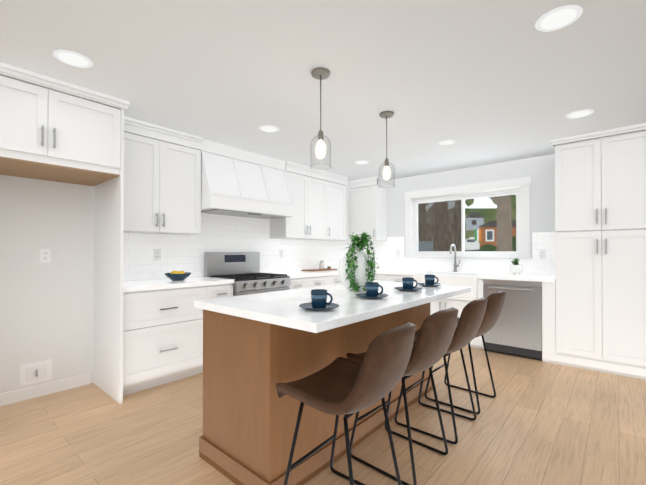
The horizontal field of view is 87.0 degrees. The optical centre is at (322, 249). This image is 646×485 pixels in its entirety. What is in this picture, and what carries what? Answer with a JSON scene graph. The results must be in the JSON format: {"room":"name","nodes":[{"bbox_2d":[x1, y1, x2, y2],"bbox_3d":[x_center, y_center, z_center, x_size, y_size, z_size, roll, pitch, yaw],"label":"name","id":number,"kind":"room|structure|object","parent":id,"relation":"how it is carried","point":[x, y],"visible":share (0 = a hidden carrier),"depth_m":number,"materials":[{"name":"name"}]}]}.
{"room":"kitchen","nodes":[
{"label":"kitchen","id":0,"kind":"room"},
{"bbox_2d":[0,175,336,392],"bbox_3d":[-1.895,0.027,3.500,0.150,2.400,7.500,0,-1,41],"label":"wall","id":1,"kind":"structure","parent":0,"point":[46,311],"depth_m":2.87,"materials":[{"name":"white paint"}]},
{"bbox_2d":[19,359,51,386],"bbox_3d":[-2.367,1.022,2.811,0.030,0.170,0.210,0,-1,41],"label":"outlet box","id":2,"kind":"object","parent":1,"relation":"attached to","point":[35,372],"visible":1,"depth_m":2.81,"materials":[{"name":"white plastic"}]},
{"bbox_2d":[0,373,89,405],"bbox_3d":[-3.148,1.168,1.922,0.014,0.095,3.125,0,-1,41],"label":"baseboard","id":3,"kind":"structure","parent":1,"relation":"attached to","point":[13,396],"depth_m":2.83,"materials":[{"name":"white wood"}]},
{"bbox_2d":[40,249,50,262],"bbox_3d":[-2.340,0.054,2.867,0.007,0.116,0.072,0,-1,41],"label":"electrical outlet","id":4,"kind":"object","parent":1,"relation":"attached to","point":[45,255],"depth_m":2.87,"materials":[{"name":"white plastic"}]},
{"bbox_2d":[123,116,202,234],"bbox_3d":[-1.678,-0.669,3.361,0.362,1.009,0.861,0,-1,41],"label":"upper cabinet","id":5,"kind":"object","parent":1,"relation":"attached to","point":[162,180],"visible":0.81,"depth_m":3.27,"materials":[{"name":"white wood"}]},
{"bbox_2d":[123,213,350,280],"bbox_3d":[-0.786,-0.050,4.658,0.008,0.736,3.998,0,-1,41],"label":"tile backsplash","id":6,"kind":"structure","parent":1,"relation":"attached to","point":[219,233],"depth_m":4.13,"materials":[{"name":"white tile"}]},
{"bbox_2d":[154,249,160,259],"bbox_3d":[-1.731,0.057,3.556,0.008,0.116,0.072,0,-1,41],"label":"electrical outlet","id":7,"kind":"object","parent":6,"relation":"attached to","point":[157,252],"depth_m":3.55,"materials":[{"name":"white plastic"}]},
{"bbox_2d":[279,250,282,257],"bbox_3d":[-0.597,0.066,4.863,0.008,0.116,0.072,0,-1,41],"label":"electrical outlet","id":8,"kind":"object","parent":6,"relation":"attached to","point":[280,251],"depth_m":4.86,"materials":[{"name":"white plastic"}]},
{"bbox_2d":[201,139,294,218],"bbox_3d":[-0.946,-0.786,4.096,0.506,0.764,1.209,0,-1,41],"label":"range hood","id":9,"kind":"object","parent":1,"relation":"attached to","point":[238,182],"visible":0.9,"depth_m":3.90,"materials":[{"name":"white wood"}]},
{"bbox_2d":[270,165,329,240],"bbox_3d":[-0.321,-0.631,4.951,0.328,0.955,0.902,0,-1,41],"label":"upper cabinet","id":10,"kind":"object","parent":1,"relation":"attached to","point":[319,198],"depth_m":4.80,"materials":[{"name":"white wood"}]},
{"bbox_2d":[330,177,345,240],"bbox_3d":[0.075,-0.628,5.407,0.328,0.955,0.545,0,-1,41],"label":"upper cabinet","id":11,"kind":"object","parent":1,"relation":"attached to","point":[337,186],"depth_m":5.35,"materials":[{"name":"white wood"}]},
{"bbox_2d":[0,346,645,484],"bbox_3d":[-0.176,1.246,2.001,4.700,0.060,7.500,0,-1,41],"label":"floor","id":12,"kind":"structure","parent":0,"point":[537,422],"depth_m":2.23,"materials":[{"name":"brown wood"}]},
{"bbox_2d":[0,62,129,403],"bbox_3d":[-2.131,0.021,2.567,0.712,2.399,0.989,0,-1,41],"label":"tall cabinet","id":13,"kind":"object","parent":12,"relation":"on","point":[53,129],"visible":1,"depth_m":2.58,"materials":[{"name":"white wood"}]},
{"bbox_2d":[123,283,232,395],"bbox_3d":[-1.504,0.788,3.333,0.648,0.874,1.064,0,-1,41],"label":"base cabinet","id":14,"kind":"object","parent":12,"relation":"on","point":[162,336],"visible":0.6,"depth_m":3.01,"materials":[{"name":"white wood"}]},
{"bbox_2d":[123,276,233,291],"bbox_3d":[-1.509,0.330,3.341,0.635,0.040,1.064,0,-1,41],"label":"countertop","id":15,"kind":"structure","parent":14,"relation":"on","point":[141,285],"depth_m":3.18,"materials":[{"name":"stone"}]},
{"bbox_2d":[164,271,190,280],"bbox_3d":[-1.448,0.260,3.396,0.256,0.100,0.256,0,-1,41],"label":"fruit bowl","id":16,"kind":"object","parent":15,"relation":"on","point":[178,275],"visible":1,"depth_m":3.33,"materials":[{"name":"blue ceramic"}]},
{"bbox_2d":[204,252,290,295],"bbox_3d":[-0.861,0.630,3.994,0.699,1.200,0.760,0,-1,41],"label":"range","id":17,"kind":"object","parent":12,"relation":"on","point":[242,269],"visible":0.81,"depth_m":3.98,"materials":[{"name":"silver metal"}]},
{"bbox_2d":[288,277,311,289],"bbox_3d":[-0.538,0.796,4.469,0.618,0.874,0.369,0,-1,41],"label":"base cabinet","id":18,"kind":"object","parent":12,"relation":"on","point":[304,282],"depth_m":4.31,"materials":[{"name":"white"}]},
{"bbox_2d":[269,269,338,278],"bbox_3d":[0.003,0.343,5.084,0.635,0.040,2.002,0,-1,41],"label":"countertop","id":19,"kind":"structure","parent":18,"relation":"on","point":[293,274],"depth_m":4.60,"materials":[{"name":"stone"}]},
{"bbox_2d":[301,261,336,270],"bbox_3d":[-0.051,0.249,5.235,0.240,0.148,0.560,0,-1,41],"label":"cutting board","id":20,"kind":"object","parent":19,"relation":"on","point":[321,266],"visible":1,"depth_m":5.25,"materials":[{"name":"brown wood"}]},
{"bbox_2d":[199,304,432,484],"bbox_3d":[0.117,0.782,2.491,0.633,0.876,1.848,0,-1,41],"label":"kitchen island","id":21,"kind":"object","parent":12,"relation":"on","point":[257,347],"depth_m":1.80,"materials":[{"name":"brown wood"}]},
{"bbox_2d":[194,280,469,335],"bbox_3d":[0.230,0.323,2.396,0.966,0.040,1.900,0,-1,41],"label":"island countertop","id":22,"kind":"structure","parent":21,"relation":"on","point":[282,308],"depth_m":1.89,"materials":[{"name":"white stone"}]},
{"bbox_2d":[299,289,338,310],"bbox_3d":[-0.020,0.251,1.707,0.204,0.094,0.204,0,-1,41],"label":"place setting","id":23,"kind":"object","parent":22,"relation":"on","point":[318,302],"visible":1,"depth_m":1.68,"materials":[{"name":"blue ceramic"}]},
{"bbox_2d":[338,232,378,291],"bbox_3d":[0.260,0.086,2.456,0.286,0.435,0.241,0,-1,41],"label":"vase","id":24,"kind":"object","parent":22,"relation":"on","point":[356,268],"visible":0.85,"depth_m":2.44,"materials":[{"name":"white ceramic"}]},
{"bbox_2d":[356,282,388,298],"bbox_3d":[0.305,0.254,2.120,0.204,0.094,0.204,0,-1,41],"label":"place setting","id":25,"kind":"object","parent":22,"relation":"on","point":[371,290],"visible":1,"depth_m":2.09,"materials":[{"name":"blue ceramic"}]},
{"bbox_2d":[394,277,421,290],"bbox_3d":[0.628,0.257,2.515,0.204,0.094,0.204,0,-1,41],"label":"place setting","id":26,"kind":"object","parent":22,"relation":"on","point":[407,282],"visible":1,"depth_m":2.48,"materials":[{"name":"blue ceramic"}]},
{"bbox_2d":[418,274,442,286],"bbox_3d":[0.892,0.259,2.842,0.204,0.094,0.204,0,-1,41],"label":"place setting","id":27,"kind":"object","parent":22,"relation":"on","point":[429,280],"visible":0.96,"depth_m":2.81,"materials":[{"name":"blue ceramic"}]},
{"bbox_2d":[312,275,341,286],"bbox_3d":[-0.174,0.799,4.889,0.618,0.874,0.979,0,-1,41],"label":"base cabinet","id":28,"kind":"object","parent":12,"relation":"on","point":[317,281],"depth_m":4.66,"materials":[{"name":"white"}]},
{"bbox_2d":[276,322,415,484],"bbox_3d":[0.131,0.761,1.543,0.562,0.901,0.488,0,-1,41],"label":"stool","id":29,"kind":"object","parent":12,"relation":"on","point":[345,387],"visible":1,"depth_m":1.40,"materials":[{"name":"leather"}]},
{"bbox_2d":[374,274,389,280],"bbox_3d":[0.976,0.803,5.359,0.497,0.874,0.618,0,-1,41],"label":"base cabinet","id":30,"kind":"object","parent":12,"relation":"on","point":[379,277],"depth_m":5.04,"materials":[{"name":"white"}]},
{"bbox_2d":[390,274,411,281],"bbox_3d":[1.285,0.801,5.091,0.560,0.874,0.618,0,-1,41],"label":"base cabinet","id":31,"kind":"object","parent":12,"relation":"on","point":[393,278],"depth_m":4.87,"materials":[{"name":"white"}]},
{"bbox_2d":[346,307,457,484],"bbox_3d":[0.484,0.764,1.964,0.559,0.901,0.482,0,-1,41],"label":"stool","id":32,"kind":"object","parent":12,"relation":"on","point":[431,345],"visible":0.67,"depth_m":1.76,"materials":[{"name":"leather"}]},
{"bbox_2d":[394,297,487,443],"bbox_3d":[0.835,0.767,2.358,0.556,0.901,0.477,0,-1,41],"label":"stool","id":33,"kind":"object","parent":12,"relation":"on","point":[470,322],"visible":0.71,"depth_m":2.16,"materials":[{"name":"leather"}]},
{"bbox_2d":[430,294,483,348],"bbox_3d":[1.771,0.936,4.668,0.854,0.597,0.618,0,-1,41],"label":"base cabinet","id":34,"kind":"object","parent":12,"relation":"on","point":[444,304],"depth_m":4.33,"materials":[{"name":"white wood"}]},
{"bbox_2d":[425,291,505,414],"bbox_3d":[1.166,0.770,2.748,0.557,0.901,0.480,0,-1,41],"label":"stool","id":35,"kind":"object","parent":12,"relation":"on","point":[495,303],"visible":0.62,"depth_m":2.56,"materials":[{"name":"leather"}]},
{"bbox_2d":[484,279,541,359],"bbox_3d":[2.343,0.795,4.118,0.600,0.872,0.666,0,-1,41],"label":"dishwasher","id":36,"kind":"object","parent":12,"relation":"on","point":[516,330],"visible":0.85,"depth_m":3.87,"materials":[{"name":"silver metal"}]},
{"bbox_2d":[542,123,645,379],"bbox_3d":[2.925,0.028,3.651,0.896,2.399,0.652,0,-1,41],"label":"pantry cabinet","id":37,"kind":"object","parent":12,"relation":"on","point":[594,306],"visible":1,"depth_m":3.40,"materials":[{"name":"white wood"}]},
{"bbox_2d":[0,0,645,180],"bbox_3d":[-0.176,-1.224,2.018,4.700,0.080,7.500,0,-1,41],"label":"ceiling","id":38,"kind":"structure","parent":0,"point":[483,82],"depth_m":2.23,"materials":[{"name":"white paint"}]},
{"bbox_2d":[53,49,92,67],"bbox_3d":[-1.552,-1.181,2.114,0.203,0.004,0.203,0,0,35],"label":"recessed light","id":39,"kind":"object","parent":38,"relation":"in","point":[72,58],"depth_m":2.10,"materials":[{"name":"white plastic"}]},
{"bbox_2d":[259,125,279,132],"bbox_3d":[-0.524,-1.172,3.313,0.203,0.004,0.203,0,0,32],"label":"recessed light","id":40,"kind":"object","parent":38,"relation":"in","point":[265,128],"depth_m":3.29,"materials":[{"name":"white plastic"}]},
{"bbox_2d":[310,68,330,168],"bbox_3d":[-0.015,-0.864,2.272,0.144,0.634,0.144,0,-1,41],"label":"pendant light","id":41,"kind":"object","parent":38,"relation":"hanging from","point":[320,74],"visible":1,"depth_m":2.26,"materials":[{"name":"clear glass"}]},
{"bbox_2d":[354,160,368,163],"bbox_3d":[0.519,-1.164,4.552,0.203,0.004,0.203,0,0,35],"label":"recessed light","id":42,"kind":"object","parent":38,"relation":"in","point":[360,161],"depth_m":4.55,"materials":[{"name":"white plastic"}]},
{"bbox_2d":[378,111,394,187],"bbox_3d":[0.553,-0.859,2.952,0.144,0.634,0.144,0,-1,41],"label":"pendant light","id":43,"kind":"object","parent":38,"relation":"hanging from","point":[386,114],"visible":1,"depth_m":2.94,"materials":[{"name":"clear glass"}]},
{"bbox_2d":[437,139,456,144],"bbox_3d":[1.354,-1.169,3.728,0.203,0.004,0.203,0,0,20],"label":"recessed light","id":44,"kind":"object","parent":38,"relation":"in","point":[444,142],"depth_m":3.72,"materials":[{"name":"white plastic"}]},
{"bbox_2d":[535,5,582,31],"bbox_3d":[1.208,-1.183,1.748,0.203,0.004,0.203,0,0,35],"label":"recessed light","id":45,"kind":"object","parent":38,"relation":"in","point":[560,17],"depth_m":1.74,"materials":[{"name":"white plastic"}]},
{"bbox_2d":[565,109,593,118],"bbox_3d":[2.229,-1.175,2.957,0.203,0.004,0.203,0,0,35],"label":"recessed light","id":46,"kind":"object","parent":38,"relation":"in","point":[580,113],"depth_m":2.94,"materials":[{"name":"white plastic"}]},
{"bbox_2d":[376,154,554,274],"bbox_3d":[2.232,0.035,4.786,4.400,2.400,0.150,0,-1,41],"label":"wall","id":47,"kind":"structure","parent":0,"point":[540,171],"depth_m":4.59,"materials":[{"name":"white paint"}]},
{"bbox_2d":[334,177,388,240],"bbox_3d":[0.614,-0.653,5.698,0.762,1.009,0.596,0,-1,41],"label":"upper cabinet","id":48,"kind":"object","parent":47,"relation":"attached to","point":[366,205],"visible":0.65,"depth_m":5.61,"materials":[{"name":"white wood"}]},
{"bbox_2d":[337,268,554,281],"bbox_3d":[1.498,0.341,4.899,3.135,0.040,0.635,0,-1,41],"label":"countertop","id":49,"kind":"structure","parent":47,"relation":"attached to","point":[498,276],"depth_m":4.11,"materials":[{"name":"stone"}]},
{"bbox_2d":[412,272,481,300],"bbox_3d":[1.714,0.482,4.604,0.846,0.305,0.525,0,-1,41],"label":"farmhouse sink","id":50,"kind":"object","parent":49,"relation":"in","point":[460,279],"visible":0.42,"depth_m":4.30,"materials":[{"name":"white ceramic"}]},
{"bbox_2d":[449,244,459,271],"bbox_3d":[1.858,0.121,4.805,0.098,0.398,0.220,0,-1,41],"label":"faucet","id":51,"kind":"object","parent":49,"relation":"on","point":[455,263],"visible":1,"depth_m":4.86,"materials":[{"name":"silver metal"}]},
{"bbox_2d":[509,258,523,274],"bbox_3d":[2.384,0.209,4.196,0.156,0.215,0.156,0,-1,41],"label":"plant pot","id":52,"kind":"object","parent":49,"relation":"on","point":[515,268],"visible":1,"depth_m":4.15,"materials":[{"name":"white ceramic"}]},
{"bbox_2d":[351,232,554,274],"bbox_3d":[1.715,0.057,5.129,3.108,0.528,0.008,0,-1,41],"label":"tile backsplash","id":53,"kind":"structure","parent":47,"relation":"attached to","point":[385,251],"depth_m":4.83,"materials":[{"name":"white tile"}]},
{"bbox_2d":[539,250,545,258],"bbox_3d":[2.730,0.062,4.238,0.072,0.116,0.008,0,-1,41],"label":"electrical outlet","id":54,"kind":"object","parent":53,"relation":"attached to","point":[542,253],"depth_m":4.23,"materials":[{"name":"white plastic"}]},
{"bbox_2d":[403,177,531,258],"bbox_3d":[2.019,-0.396,4.940,1.770,1.045,0.200,0,-1,41],"label":"window","id":55,"kind":"structure","parent":47,"relation":"in","point":[519,188],"depth_m":4.94,"materials":[{"name":"white wood"}]},
{"label":"outside","id":56,"kind":"structure","parent":0,"visible":0},
{"bbox_2d":[418,195,515,250],"bbox_3d":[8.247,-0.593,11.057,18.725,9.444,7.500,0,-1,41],"label":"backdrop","id":57,"kind":"structure","parent":56,"point":[471,241],"depth_m":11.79,"materials":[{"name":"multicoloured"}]}
]}

